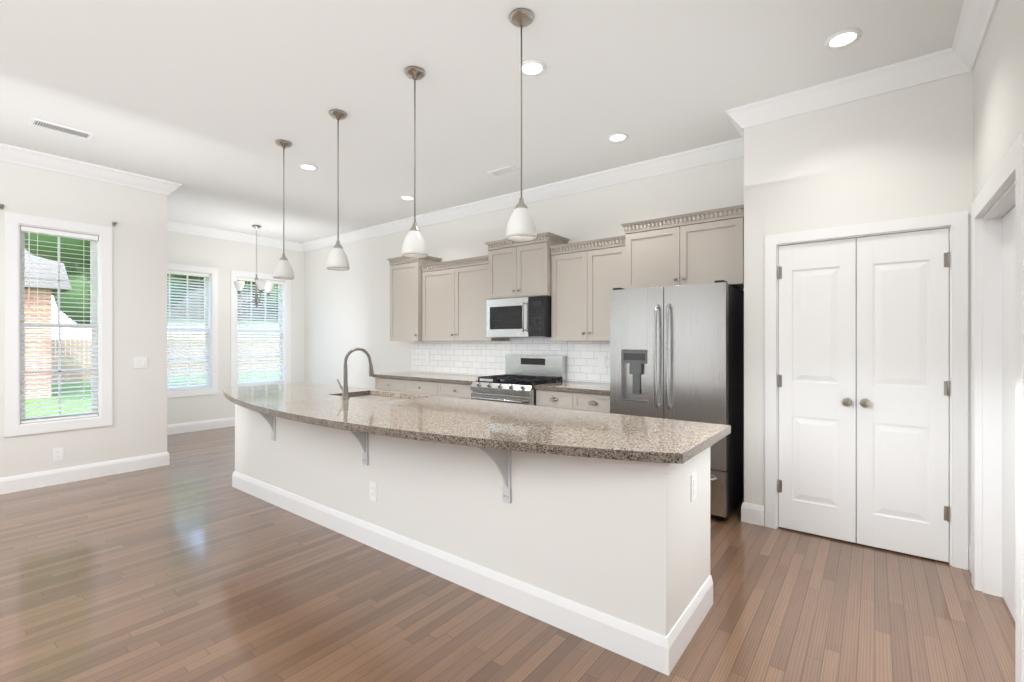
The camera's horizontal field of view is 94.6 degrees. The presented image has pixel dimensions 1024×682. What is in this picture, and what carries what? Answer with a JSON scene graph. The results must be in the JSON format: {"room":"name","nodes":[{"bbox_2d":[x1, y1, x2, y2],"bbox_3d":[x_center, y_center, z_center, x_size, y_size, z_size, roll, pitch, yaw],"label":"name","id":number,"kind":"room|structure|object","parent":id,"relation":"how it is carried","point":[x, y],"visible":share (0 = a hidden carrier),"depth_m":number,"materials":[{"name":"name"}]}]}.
{"room":"kitchen","nodes":[
{"label":"kitchen","id":0,"kind":"room"},
{"bbox_2d":[0,161,166,477],"bbox_3d":[-5.714,-0.180,2.500,0.150,3.000,6.510,0,0,37],"label":"wall","id":1,"kind":"structure","parent":0,"point":[138,427],"depth_m":4.72,"materials":[{"name":"white paint"}]},
{"bbox_2d":[53,447,62,460],"bbox_3d":[-4.186,1.045,4.359,0.009,0.118,0.072,0,0,37],"label":"outlet","id":2,"kind":"object","parent":1,"relation":"attached to","point":[57,454],"visible":1,"depth_m":4.36,"materials":[{"name":"white plastic"}]},
{"bbox_2d":[20,231,96,420],"bbox_3d":[-4.256,-0.145,4.445,0.065,1.756,0.536,0,0,37],"label":"window","id":3,"kind":"structure","parent":1,"relation":"in","point":[91,267],"depth_m":4.43,"materials":[{"name":"clear glass"}]},
{"bbox_2d":[20,226,97,422],"bbox_3d":[-4.199,-0.145,4.400,0.061,1.748,0.524,0,0,37],"label":"window blind","id":4,"kind":"object","parent":3,"relation":"attached to","point":[29,230],"visible":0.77,"depth_m":4.37,"materials":[{"name":"white plastic"}]},
{"bbox_2d":[0,204,116,226],"bbox_3d":[-4.148,-1.157,4.361,0.068,0.045,0.784,0,0,37],"label":"curtain rod","id":5,"kind":"object","parent":1,"relation":"attached to","point":[3,205],"visible":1,"depth_m":4.09,"materials":[{"name":"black metal"}]},
{"bbox_2d":[4,211,112,436],"bbox_3d":[-4.227,-0.145,4.422,0.168,1.950,0.730,0,0,37],"label":"trim","id":6,"kind":"structure","parent":1,"relation":"attached to","point":[12,221],"depth_m":4.31,"materials":[{"name":"white wood"}]},
{"bbox_2d":[0,451,169,494],"bbox_3d":[-5.597,1.250,2.515,0.016,0.140,6.376,0,0,37],"label":"baseboard","id":7,"kind":"structure","parent":1,"relation":"attached to","point":[10,484],"depth_m":4.47,"materials":[{"name":"white wood"}]},
{"bbox_2d":[0,143,181,195],"bbox_3d":[-5.539,-1.617,2.523,0.100,0.125,6.460,0,0,37],"label":"crown molding","id":8,"kind":"structure","parent":1,"relation":"attached to","point":[8,153],"depth_m":4.46,"materials":[{"name":"white wood"}]},
{"bbox_2d":[134,357,147,367],"bbox_3d":[-3.807,0.220,4.850,0.013,0.118,0.118,0,0,37],"label":"light switch","id":9,"kind":"object","parent":1,"relation":"attached to","point":[140,362],"visible":1,"depth_m":4.85,"materials":[{"name":"white plastic"}]},
{"bbox_2d":[167,231,304,424],"bbox_3d":[-4.467,-0.180,7.279,0.150,3.000,2.590,0,0,37],"label":"wall","id":10,"kind":"structure","parent":0,"point":[224,257],"depth_m":7.25,"materials":[{"name":"white paint"}]},
{"bbox_2d":[167,273,208,388],"bbox_3d":[-4.827,-0.150,6.855,0.065,1.706,0.746,0,0,37],"label":"window","id":11,"kind":"structure","parent":10,"relation":"in","point":[205,278],"depth_m":6.97,"materials":[{"name":"clear glass"}]},
{"bbox_2d":[167,270,209,390],"bbox_3d":[-4.769,-0.150,6.811,0.061,1.698,0.734,0,0,37],"label":"window blind","id":12,"kind":"object","parent":11,"relation":"attached to","point":[203,363],"visible":0.62,"depth_m":6.88,"materials":[{"name":"white plastic"}]},
{"bbox_2d":[167,263,217,397],"bbox_3d":[-4.798,-0.150,6.833,0.168,1.900,0.940,0,0,37],"label":"trim","id":13,"kind":"structure","parent":10,"relation":"attached to","point":[213,279],"depth_m":7.09,"materials":[{"name":"white wood"}]},
{"bbox_2d":[167,417,234,434],"bbox_3d":[-4.414,1.250,7.212,0.016,0.140,2.550,0,0,37],"label":"baseboard","id":14,"kind":"structure","parent":10,"relation":"attached to","point":[223,422],"depth_m":6.97,"materials":[{"name":"white wood"}]},
{"bbox_2d":[167,220,299,250],"bbox_3d":[-4.398,-1.617,7.163,0.100,0.125,2.490,0,0,37],"label":"crown molding","id":15,"kind":"structure","parent":10,"relation":"attached to","point":[174,226],"depth_m":7.24,"materials":[{"name":"white wood"}]},
{"bbox_2d":[237,280,282,383],"bbox_3d":[-4.145,-0.150,7.744,0.065,1.706,0.746,0,0,37],"label":"window","id":16,"kind":"structure","parent":10,"relation":"in","point":[279,285],"depth_m":7.84,"materials":[{"name":"clear glass"}]},
{"bbox_2d":[237,277,283,385],"bbox_3d":[-4.087,-0.150,7.699,0.061,1.698,0.734,0,0,37],"label":"window blind","id":17,"kind":"object","parent":16,"relation":"attached to","point":[278,379],"visible":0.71,"depth_m":7.69,"materials":[{"name":"white plastic"}]},
{"bbox_2d":[231,270,290,386],"bbox_3d":[-4.116,-0.150,7.721,0.168,1.900,0.940,0,0,37],"label":"trim","id":18,"kind":"structure","parent":10,"relation":"attached to","point":[234,273],"depth_m":7.73,"materials":[{"name":"white wood"}]},
{"bbox_2d":[0,0,963,242],"bbox_3d":[-3.031,-1.720,2.168,8.650,0.080,9.250,0,0,37],"label":"ceiling","id":19,"kind":"structure","parent":0,"point":[206,104],"depth_m":3.11,"materials":[{"name":"white paint"}]},
{"bbox_2d":[28,117,93,139],"bbox_3d":[-3.559,-1.674,3.739,0.160,0.010,0.360,0,0,37],"label":"ceiling vent","id":20,"kind":"object","parent":19,"relation":"in","point":[59,128],"visible":0.98,"depth_m":3.73,"materials":[{"name":"white metal"}]},
{"bbox_2d":[234,225,273,308],"bbox_3d":[-3.681,-1.075,6.883,0.514,1.210,0.532,0,0,37],"label":"chandelier","id":21,"kind":"object","parent":19,"relation":"hanging from","point":[260,284],"visible":1,"depth_m":6.85,"materials":[{"name":"white glass"}]},
{"bbox_2d":[273,140,293,279],"bbox_3d":[-1.932,-1.105,4.003,0.162,1.150,0.162,0,0,37],"label":"pendant light","id":22,"kind":"object","parent":19,"relation":"hanging from","point":[283,269],"visible":1,"depth_m":3.97,"materials":[{"name":"white glass"}]},
{"bbox_2d":[299,163,317,169],"bbox_3d":[-1.962,-1.675,4.556,0.172,0.009,0.172,0,0,37],"label":"recessed light","id":23,"kind":"object","parent":19,"relation":"in","point":[305,166],"visible":1,"depth_m":4.54,"materials":[{"name":"white"}]},
{"bbox_2d":[326,109,349,270],"bbox_3d":[-1.283,-1.105,3.486,0.162,1.150,0.162,0,0,37],"label":"pendant light","id":24,"kind":"object","parent":19,"relation":"hanging from","point":[337,259],"visible":1,"depth_m":3.46,"materials":[{"name":"white glass"}]},
{"bbox_2d":[400,195,413,199],"bbox_3d":[-1.221,-1.675,5.538,0.172,0.009,0.172,0,0,37],"label":"recessed light","id":25,"kind":"object","parent":19,"relation":"in","point":[406,197],"visible":0.88,"depth_m":5.53,"materials":[{"name":"white"}]},
{"bbox_2d":[402,66,427,257],"bbox_3d":[-0.606,-1.105,2.948,0.162,1.150,0.162,0,0,37],"label":"pendant light","id":26,"kind":"object","parent":19,"relation":"hanging from","point":[414,245],"visible":1,"depth_m":2.92,"materials":[{"name":"white glass"}]},
{"bbox_2d":[487,166,520,176],"bbox_3d":[-0.081,-1.674,4.675,0.300,0.010,0.160,0,0,37],"label":"ceiling vent","id":27,"kind":"object","parent":19,"relation":"in","point":[504,171],"visible":1,"depth_m":4.66,"materials":[{"name":"white"}]},
{"bbox_2d":[506,8,536,241],"bbox_3d":[0.049,-1.105,2.446,0.162,1.150,0.162,0,0,37],"label":"pendant light","id":28,"kind":"object","parent":19,"relation":"hanging from","point":[521,226],"visible":1,"depth_m":2.41,"materials":[{"name":"white glass"}]},
{"bbox_2d":[518,60,545,75],"bbox_3d":[0.124,-1.675,2.905,0.172,0.009,0.172,0,0,37],"label":"recessed light","id":29,"kind":"object","parent":19,"relation":"in","point":[533,67],"visible":0.96,"depth_m":2.90,"materials":[{"name":"white"}]},
{"bbox_2d":[607,133,627,141],"bbox_3d":[0.871,-1.675,3.895,0.172,0.009,0.172,0,0,37],"label":"recessed light","id":30,"kind":"object","parent":19,"relation":"in","point":[617,137],"visible":1,"depth_m":3.90,"materials":[{"name":"white"}]},
{"bbox_2d":[825,28,861,48],"bbox_3d":[1.837,-1.675,2.624,0.172,0.009,0.172,0,0,37],"label":"recessed light","id":31,"kind":"object","parent":19,"relation":"in","point":[843,38],"visible":1,"depth_m":2.62,"materials":[{"name":"white"}]},
{"bbox_2d":[0,426,1014,681],"bbox_3d":[-3.031,1.350,2.168,8.650,0.060,9.250,0,0,37],"label":"floor","id":32,"kind":"structure","parent":0,"point":[188,564],"depth_m":2.33,"materials":[{"name":"brown wood"}]},
{"bbox_2d":[372,376,399,391],"bbox_3d":[-1.330,0.893,6.124,0.633,0.856,0.598,0,0,37],"label":"base cabinet","id":33,"kind":"object","parent":32,"relation":"on","point":[388,385],"depth_m":5.94,"materials":[{"name":"beige wood"}]},
{"bbox_2d":[400,380,431,394],"bbox_3d":[-0.896,0.893,5.791,0.690,0.856,0.598,0,0,37],"label":"base cabinet","id":34,"kind":"object","parent":32,"relation":"on","point":[407,386],"depth_m":5.59,"materials":[{"name":"beige wood"}]},
{"bbox_2d":[432,384,472,398],"bbox_3d":[-0.462,0.893,5.457,0.634,0.856,0.598,0,0,37],"label":"base cabinet","id":35,"kind":"object","parent":32,"relation":"on","point":[449,385],"depth_m":5.23,"materials":[{"name":"beige wood"}]},
{"bbox_2d":[374,372,486,383],"bbox_3d":[-0.913,0.445,5.785,1.749,0.040,0.627,0,0,37],"label":"countertop","id":36,"kind":"structure","parent":35,"relation":"on","point":[437,378],"depth_m":5.66,"materials":[{"name":"brown stone"}]},
{"bbox_2d":[232,392,712,675],"bbox_3d":[-0.828,0.893,3.242,4.000,0.855,0.924,0,0,37],"label":"kitchen island","id":37,"kind":"object","parent":32,"relation":"on","point":[592,527],"depth_m":2.34,"materials":[{"name":"white paint"}]},
{"bbox_2d":[223,384,730,491],"bbox_3d":[-0.878,0.460,3.176,4.110,0.069,1.150,0,0,37],"label":"island countertop","id":38,"kind":"structure","parent":37,"relation":"on","point":[635,453],"depth_m":2.35,"materials":[{"name":"brown stone"}]},
{"bbox_2d":[335,348,373,399],"bbox_3d":[-1.183,0.237,3.580,0.122,0.377,0.259,0,0,37],"label":"faucet","id":39,"kind":"object","parent":38,"relation":"on","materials":[{"name":"silver metal"}]},
{"bbox_2d":[471,354,566,405],"bbox_3d":[0.056,0.738,4.968,0.764,1.165,0.724,0,0,37],"label":"range","id":40,"kind":"object","parent":32,"relation":"on","point":[519,379],"visible":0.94,"depth_m":4.94,"materials":[{"name":"silver metal"}]},
{"bbox_2d":[534,381,609,412],"bbox_3d":[0.726,0.873,4.527,0.818,0.895,0.629,0,0,37],"label":"base cabinet","id":41,"kind":"object","parent":32,"relation":"on","point":[587,396],"visible":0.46,"depth_m":4.32,"materials":[{"name":"beige wood"}]},
{"bbox_2d":[610,280,743,518],"bbox_3d":[1.366,0.440,3.911,0.902,1.759,0.771,0,0,37],"label":"fridge","id":42,"kind":"object","parent":32,"relation":"on","point":[676,352],"visible":0.67,"depth_m":3.61,"materials":[{"name":"grey metal"}]},
{"bbox_2d":[305,157,743,388],"bbox_3d":[-0.262,-0.180,5.778,8.650,3.000,0.150,0,0,37],"label":"wall","id":43,"kind":"structure","parent":0,"point":[346,311],"depth_m":6.32,"materials":[{"name":"white paint"}]},
{"bbox_2d":[387,256,441,340],"bbox_3d":[-1.282,-0.540,6.199,0.613,1.080,0.421,0,0,37],"label":"upper cabinet","id":44,"kind":"object","parent":43,"relation":"attached to","point":[405,298],"visible":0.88,"depth_m":6.04,"materials":[{"name":"beige wood"}]},
{"bbox_2d":[420,255,508,340],"bbox_3d":[-0.589,-0.475,5.705,1.132,0.950,0.362,0,0,37],"label":"upper cabinet","id":45,"kind":"object","parent":43,"relation":"attached to","point":[454,295],"visible":0.88,"depth_m":5.57,"materials":[{"name":"beige wood"}]},
{"bbox_2d":[411,338,609,382],"bbox_3d":[-0.075,0.343,5.534,3.313,0.755,0.009,0,0,37],"label":"backsplash","id":46,"kind":"structure","parent":43,"relation":"attached to","point":[482,358],"depth_m":5.58,"materials":[{"name":"tile"}]},
{"bbox_2d":[426,352,429,360],"bbox_3d":[-1.129,0.211,6.331,0.072,0.118,0.009,0,0,37],"label":"outlet","id":47,"kind":"object","parent":46,"relation":"attached to","point":[427,353],"depth_m":6.32,"materials":[{"name":"white plastic"}]},
{"bbox_2d":[599,356,605,367],"bbox_3d":[0.909,0.211,4.766,0.072,0.118,0.009,0,0,37],"label":"outlet","id":48,"kind":"object","parent":46,"relation":"attached to","point":[602,361],"depth_m":4.76,"materials":[{"name":"white plastic"}]},
{"bbox_2d":[300,140,743,251],"bbox_3d":[-0.818,-1.617,6.047,7.140,0.125,0.100,0,0,37],"label":"crown molding","id":49,"kind":"structure","parent":43,"relation":"attached to","point":[722,151],"depth_m":5.03,"materials":[{"name":"white wood"}]},
{"bbox_2d":[484,232,569,299],"bbox_3d":[0.154,-0.767,5.096,0.831,0.625,0.421,0,0,37],"label":"upper cabinet","id":50,"kind":"object","parent":43,"relation":"attached to","point":[516,269],"visible":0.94,"depth_m":4.92,"materials":[{"name":"beige wood"}]},
{"bbox_2d":[486,296,550,337],"bbox_3d":[0.138,-0.246,5.075,0.760,0.412,0.477,0,0,37],"label":"microwave","id":51,"kind":"object","parent":50,"relation":"attached to","point":[520,317],"visible":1,"depth_m":4.88,"materials":[{"name":"grey metal"}]},
{"bbox_2d":[550,235,624,340],"bbox_3d":[0.807,-0.475,4.633,0.812,0.950,0.362,0,0,37],"label":"upper cabinet","id":52,"kind":"object","parent":43,"relation":"attached to","point":[587,276],"visible":0.85,"depth_m":4.53,"materials":[{"name":"beige wood"}]},
{"bbox_2d":[621,204,743,288],"bbox_3d":[1.500,-0.740,4.064,1.023,0.600,0.421,0,0,37],"label":"upper cabinet","id":53,"kind":"object","parent":43,"relation":"attached to","point":[703,247],"visible":0.85,"depth_m":3.89,"materials":[{"name":"beige wood"}]},
{"bbox_2d":[744,71,972,568],"bbox_3d":[2.352,-0.180,3.319,1.210,3.000,0.570,0,0,37],"label":"wall","id":54,"kind":"structure","parent":0,"point":[904,153],"depth_m":3.09,"materials":[{"name":"white paint"}]},
{"bbox_2d":[732,132,743,155],"bbox_3d":[1.808,-1.617,3.686,0.100,0.125,0.450,0,0,37],"label":"crown molding","id":55,"kind":"structure","parent":54,"relation":"attached to","point":[738,143],"depth_m":3.94,"materials":[{"name":"white wood"}]},
{"bbox_2d":[777,238,855,542],"bbox_3d":[2.040,0.320,3.185,0.446,1.976,0.100,0,0,37],"label":"pantry door","id":56,"kind":"structure","parent":54,"relation":"in","point":[816,386],"depth_m":3.19,"materials":[{"name":"white wood"}]},
{"bbox_2d":[726,49,947,131],"bbox_3d":[2.060,-1.617,3.121,1.190,0.125,0.100,0,0,37],"label":"crown molding","id":57,"kind":"structure","parent":54,"relation":"attached to","point":[930,67],"depth_m":3.04,"materials":[{"name":"white wood"}]},
{"bbox_2d":[765,211,963,568],"bbox_3d":[2.257,0.285,3.097,1.047,2.070,0.138,0,0,37],"label":"trim","id":58,"kind":"structure","parent":54,"relation":"attached to","point":[953,221],"depth_m":2.85,"materials":[{"name":"white wood"}]},
{"bbox_2d":[857,228,949,561],"bbox_3d":[2.397,0.320,2.911,0.446,1.976,0.100,0,0,37],"label":"pantry door","id":59,"kind":"structure","parent":54,"relation":"in","point":[903,395],"depth_m":2.92,"materials":[{"name":"white wood"}]},
{"bbox_2d":[973,0,1023,200],"bbox_3d":[0.121,-0.180,-0.704,0.150,3.000,8.530,0,0,37],"label":"wall","id":60,"kind":"structure","parent":0,"point":[998,100],"depth_m":2.17,"materials":[{"name":"white paint"}]},
{"bbox_2d":[948,0,998,76],"bbox_3d":[0.068,-1.617,-0.569,0.100,0.125,8.380,0,0,37],"label":"crown molding","id":61,"kind":"structure","parent":60,"relation":"attached to","point":[964,50],"depth_m":2.49,"materials":[{"name":"white wood"}]},
{"bbox_2d":[964,132,1023,681],"bbox_3d":[2.254,0.285,2.083,0.200,2.070,1.120,0,0,37],"label":"trim","id":62,"kind":"structure","parent":60,"relation":"attached to","point":[998,198],"depth_m":2.46,"materials":[{"name":"white wood"}]},
{"bbox_2d":[1002,206,1014,620],"bbox_3d":[2.268,0.340,2.073,0.035,1.944,0.884,0,0,37],"label":"hall door","id":63,"kind":"structure","parent":60,"relation":"in","point":[1008,407],"depth_m":2.32,"materials":[{"name":"white wood"}]},
{"label":"outside","id":64,"kind":"structure","parent":0,"visible":0},
{"bbox_2d":[25,355,278,416],"bbox_3d":[-28.086,1.745,34.156,73.850,0.050,100.000,0,0,37],"label":"lawn","id":65,"kind":"structure","parent":64,"point":[64,403],"depth_m":14.14,"materials":[{"name":"green plant"}]},
{"bbox_2d":[25,233,173,279],"bbox_3d":[-10.366,-2.419,12.531,4.931,8.274,5.094,0,0,37],"label":"tree","id":66,"kind":"object","parent":65,"relation":"on","point":[64,245],"depth_m":11.29,"materials":[{"name":"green plant"}]},
{"bbox_2d":[53,264,186,323],"bbox_3d":[-21.772,-3.122,25.971,8.333,9.680,6.720,0,0,37],"label":"tree","id":67,"kind":"object","parent":65,"relation":"on","point":[76,292],"depth_m":23.24,"materials":[{"name":"green plant"}]},
{"bbox_2d":[25,249,278,397],"bbox_3d":[-22.104,-1.781,27.045,28.800,6.998,28.800,0,0,37],"label":"house","id":68,"kind":"structure","parent":65,"relation":"on","point":[42,270],"depth_m":14.44,"materials":[{"name":"brick"}]},
{"bbox_2d":[51,339,278,382],"bbox_3d":[-15.923,0.814,23.651,0.060,1.808,42.140,0,0,37],"label":"fence","id":69,"kind":"object","parent":65,"relation":"on","point":[68,353],"depth_m":20.41,"materials":[{"name":"brown wood"}]},
{"bbox_2d":[180,275,277,311],"bbox_3d":[-17.075,-3.255,28.694,7.436,9.946,8.273,0,0,37],"label":"tree","id":70,"kind":"object","parent":65,"relation":"on","point":[202,278],"depth_m":28.84,"materials":[{"name":"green plant"}]}
]}

